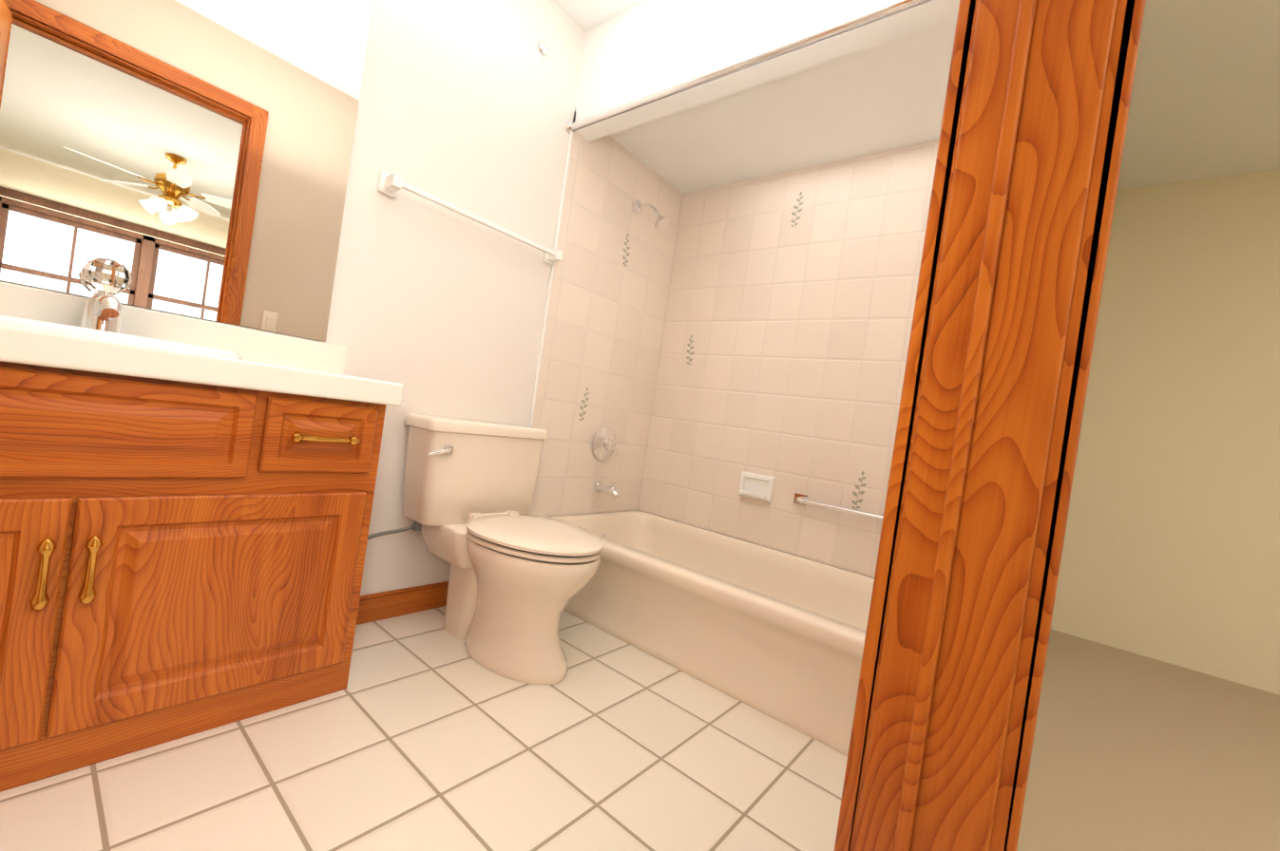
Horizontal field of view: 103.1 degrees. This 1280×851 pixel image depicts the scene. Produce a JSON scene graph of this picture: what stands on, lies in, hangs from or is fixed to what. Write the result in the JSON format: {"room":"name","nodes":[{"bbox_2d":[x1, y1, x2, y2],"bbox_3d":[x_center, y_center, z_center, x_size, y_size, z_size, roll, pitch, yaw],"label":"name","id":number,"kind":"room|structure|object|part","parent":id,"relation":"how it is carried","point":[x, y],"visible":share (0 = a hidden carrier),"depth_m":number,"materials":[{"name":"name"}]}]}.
{"room":"bathroom","nodes":[
{"label":"bathroom","id":0,"kind":"room"},
{"bbox_2d":[0,0,586,595],"bbox_3d":[-0.744,-0.537,1.896,0.100,2.480,2.820,9,1,39],"label":"wall","id":1,"kind":"structure","parent":0,"point":[468,106],"depth_m":1.84,"materials":[{"name":"beige paint"}]},
{"bbox_2d":[0,0,372,342],"bbox_3d":[-1.103,-0.907,1.155,0.195,1.254,0.920,9,1,39],"label":"mirror","id":2,"kind":"object","parent":1,"relation":"attached to","point":[190,158],"visible":0.86,"depth_m":1.29,"materials":[{"name":"mirror glass"},{"name":"silver"}]},
{"bbox_2d":[356,581,448,625],"bbox_3d":[-0.822,0.655,1.929,0.013,0.098,0.764,9,1,39],"label":"baseboard","id":3,"kind":"structure","parent":1,"relation":"attached to","point":[380,606],"depth_m":1.84,"materials":[{"name":"brown wood"}]},
{"bbox_2d":[378,171,562,265],"bbox_3d":[-0.583,-0.756,1.912,0.074,0.064,0.750,9,1,39],"label":"towel rail","id":4,"kind":"object","parent":1,"relation":"attached to","point":[391,184],"visible":1,"depth_m":1.78,"materials":[{"name":"white ceramic"}]},
{"bbox_2d":[538,41,548,55],"bbox_3d":[-0.388,-1.528,2.056,0.013,0.044,0.044,9,1,39],"label":"wall cap","id":5,"kind":"object","parent":1,"relation":"attached to","point":[543,47],"visible":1,"depth_m":2.05,"materials":[{"name":"silver metal"}]},
{"bbox_2d":[528,131,573,426],"bbox_3d":[-0.442,-0.274,2.222,0.014,2.040,0.012,9,1,39],"label":"trim strip","id":6,"kind":"object","parent":1,"relation":"attached to","point":[550,279],"depth_m":2.21,"materials":[{"name":"white ceramic"}]},
{"bbox_2d":[529,111,683,516],"bbox_3d":[-0.170,-0.283,2.553,0.012,2.130,0.840,9,1,39],"label":"wall tile","id":7,"kind":"structure","parent":1,"relation":"attached to","point":[604,327],"depth_m":2.49,"materials":[{"name":"white tile"}]},
{"bbox_2d":[592,427,619,460],"bbox_3d":[-0.162,0.096,2.570,0.065,0.170,0.170,9,1,39],"label":"shower valve","id":8,"kind":"object","parent":7,"relation":"attached to","point":[603,445],"visible":1,"depth_m":2.55,"materials":[{"name":"silver metal"}]},
{"bbox_2d":[593,480,620,498],"bbox_3d":[-0.158,0.320,2.543,0.157,0.081,0.060,9,1,39],"label":"tub spout","id":9,"kind":"object","parent":7,"relation":"attached to","point":[611,490],"visible":1,"depth_m":2.53,"materials":[{"name":"silver metal"}]},
{"bbox_2d":[633,200,668,229],"bbox_3d":[0.058,-1.049,2.515,0.205,0.160,0.072,9,1,39],"label":"shower head","id":10,"kind":"object","parent":7,"relation":"attached to","point":[661,221],"visible":1,"depth_m":2.49},
{"bbox_2d":[565,0,927,133],"bbox_3d":[0.329,-1.199,1.688,1.652,0.052,0.052,9,1,39],"label":"curtain rod","id":11,"kind":"object","parent":1,"relation":"attached to","point":[848,24],"visible":0.98,"depth_m":1.63,"materials":[{"name":"silver metal"}]},
{"bbox_2d":[0,606,1279,850],"bbox_3d":[1.413,1.094,-0.095,6.300,0.101,5.700,9,1,39],"label":"floor","id":12,"kind":"structure","parent":0,"point":[424,731],"depth_m":1.25,"materials":[{"name":"tile"}]},
{"bbox_2d":[0,258,403,792],"bbox_3d":[-1.147,0.147,1.106,0.436,1.028,0.997,9,1,39],"label":"bathroom vanity","id":13,"kind":"object","parent":12,"relation":"on","point":[185,507],"visible":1,"depth_m":1.06,"materials":[{"name":"brown wood"}]},
{"bbox_2d":[0,260,403,406],"bbox_3d":[-1.107,-0.146,1.105,0.427,0.061,0.997,9,1,39],"label":"countertop","id":14,"kind":"structure","parent":13,"relation":"on","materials":[{"name":"beige stone"}]},
{"bbox_2d":[35,258,156,348],"bbox_3d":[-1.180,-0.283,1.127,0.202,0.188,0.190,9,1,39],"label":"faucet","id":15,"kind":"object","parent":14,"relation":"on","point":[102,312],"depth_m":1.15,"materials":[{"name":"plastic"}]},
{"bbox_2d":[0,298,242,411],"bbox_3d":[-1.143,-0.117,1.052,0.354,0.161,0.497,9,1,39],"label":"sink","id":16,"kind":"object","parent":14,"relation":"in","point":[23,387],"depth_m":0.95,"materials":[{"name":"white ceramic"}]},
{"bbox_2d":[367,413,603,686],"bbox_3d":[-0.495,0.378,1.690,0.748,0.745,0.673,9,1,39],"label":"toilet","id":17,"kind":"object","parent":12,"relation":"on","point":[520,577],"visible":0.94,"depth_m":1.69,"materials":[{"name":"beige ceramic"}]},
{"bbox_3d":[-0.656,0.083,1.681,0.029,0.041,0.094,9,1,39],"label":"handle","id":18,"kind":"part","parent":17,"relation":"part of","materials":[{"name":"silver metal"}]},
{"bbox_3d":[-0.345,0.364,1.678,0.506,0.053,0.398,9,1,39],"label":"seat","id":19,"kind":"part","parent":17,"relation":"part of","materials":[{"name":"beige ceramic"}]},
{"bbox_2d":[545,510,874,756],"bbox_3d":[0.345,0.702,2.057,1.628,0.335,0.776,9,1,39],"label":"bathtub","id":20,"kind":"object","parent":12,"relation":"on","point":[779,636],"visible":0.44,"depth_m":1.78,"materials":[{"name":"beige ceramic"}]},
{"bbox_2d":[573,0,959,193],"bbox_3d":[0.630,-1.371,2.023,1.655,0.440,0.840,9,1,39],"label":"ceiling","id":21,"kind":"structure","parent":0,"point":[877,85],"depth_m":1.94,"materials":[{"name":"white paint"}]},
{"bbox_2d":[554,0,1279,190],"bbox_3d":[1.780,-1.459,-0.118,6.300,0.100,5.700,9,1,39],"label":"ceiling","id":22,"kind":"structure","parent":0,"point":[1205,101],"depth_m":2.08,"materials":[{"name":"white paint"}]},
{"bbox_2d":[1050,169,1279,695],"bbox_3d":[4.130,0.166,1.552,4.425,2.480,0.100,9,1,39],"label":"wall","id":23,"kind":"structure","parent":0,"point":[1171,552],"depth_m":2.59,"materials":[{"name":"beige paint"}]},
{"bbox_3d":[0.780,-0.323,2.397,1.655,2.480,0.100,9,1,39],"label":"wall","id":24,"kind":"structure","parent":0,"visible":0},
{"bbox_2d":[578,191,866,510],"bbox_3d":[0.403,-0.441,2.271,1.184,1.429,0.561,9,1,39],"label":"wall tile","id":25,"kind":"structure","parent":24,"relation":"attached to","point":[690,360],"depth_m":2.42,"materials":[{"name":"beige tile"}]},
{"bbox_2d":[637,140,938,577],"bbox_3d":[0.720,-0.154,2.356,1.631,2.130,0.012,9,1,39],"label":"wall tile","id":26,"kind":"structure","parent":24,"relation":"attached to","point":[790,378],"depth_m":2.37,"materials":[{"name":"white tile"}]},
{"bbox_2d":[738,471,775,502],"bbox_3d":[0.544,0.290,2.410,0.170,0.120,0.050,9,1,39],"label":"soap dish","id":27,"kind":"object","parent":26,"relation":"attached to","point":[756,487],"visible":0.98,"depth_m":2.41,"materials":[{"name":"white ceramic"}]},
{"bbox_2d":[793,493,883,521],"bbox_3d":[0.940,0.365,2.072,0.670,0.044,0.066,9,1,39],"label":"grab rail","id":28,"kind":"object","parent":26,"relation":"attached to","point":[801,499],"visible":0.46,"depth_m":2.14,"materials":[{"name":"silver metal"}]},
{"bbox_3d":[0.572,-0.337,0.736,0.120,2.480,5.700,9,1,39],"label":"wall","id":29,"kind":"structure","parent":0,"visible":0},
{"bbox_2d":[833,0,1146,850],"bbox_3d":[0.139,-0.242,0.226,0.164,2.179,0.962,9,1,39],"label":"door frame","id":30,"kind":"structure","parent":29,"relation":"attached to","point":[997,365],"depth_m":0.54,"materials":[{"name":"brown wood"}]}
]}

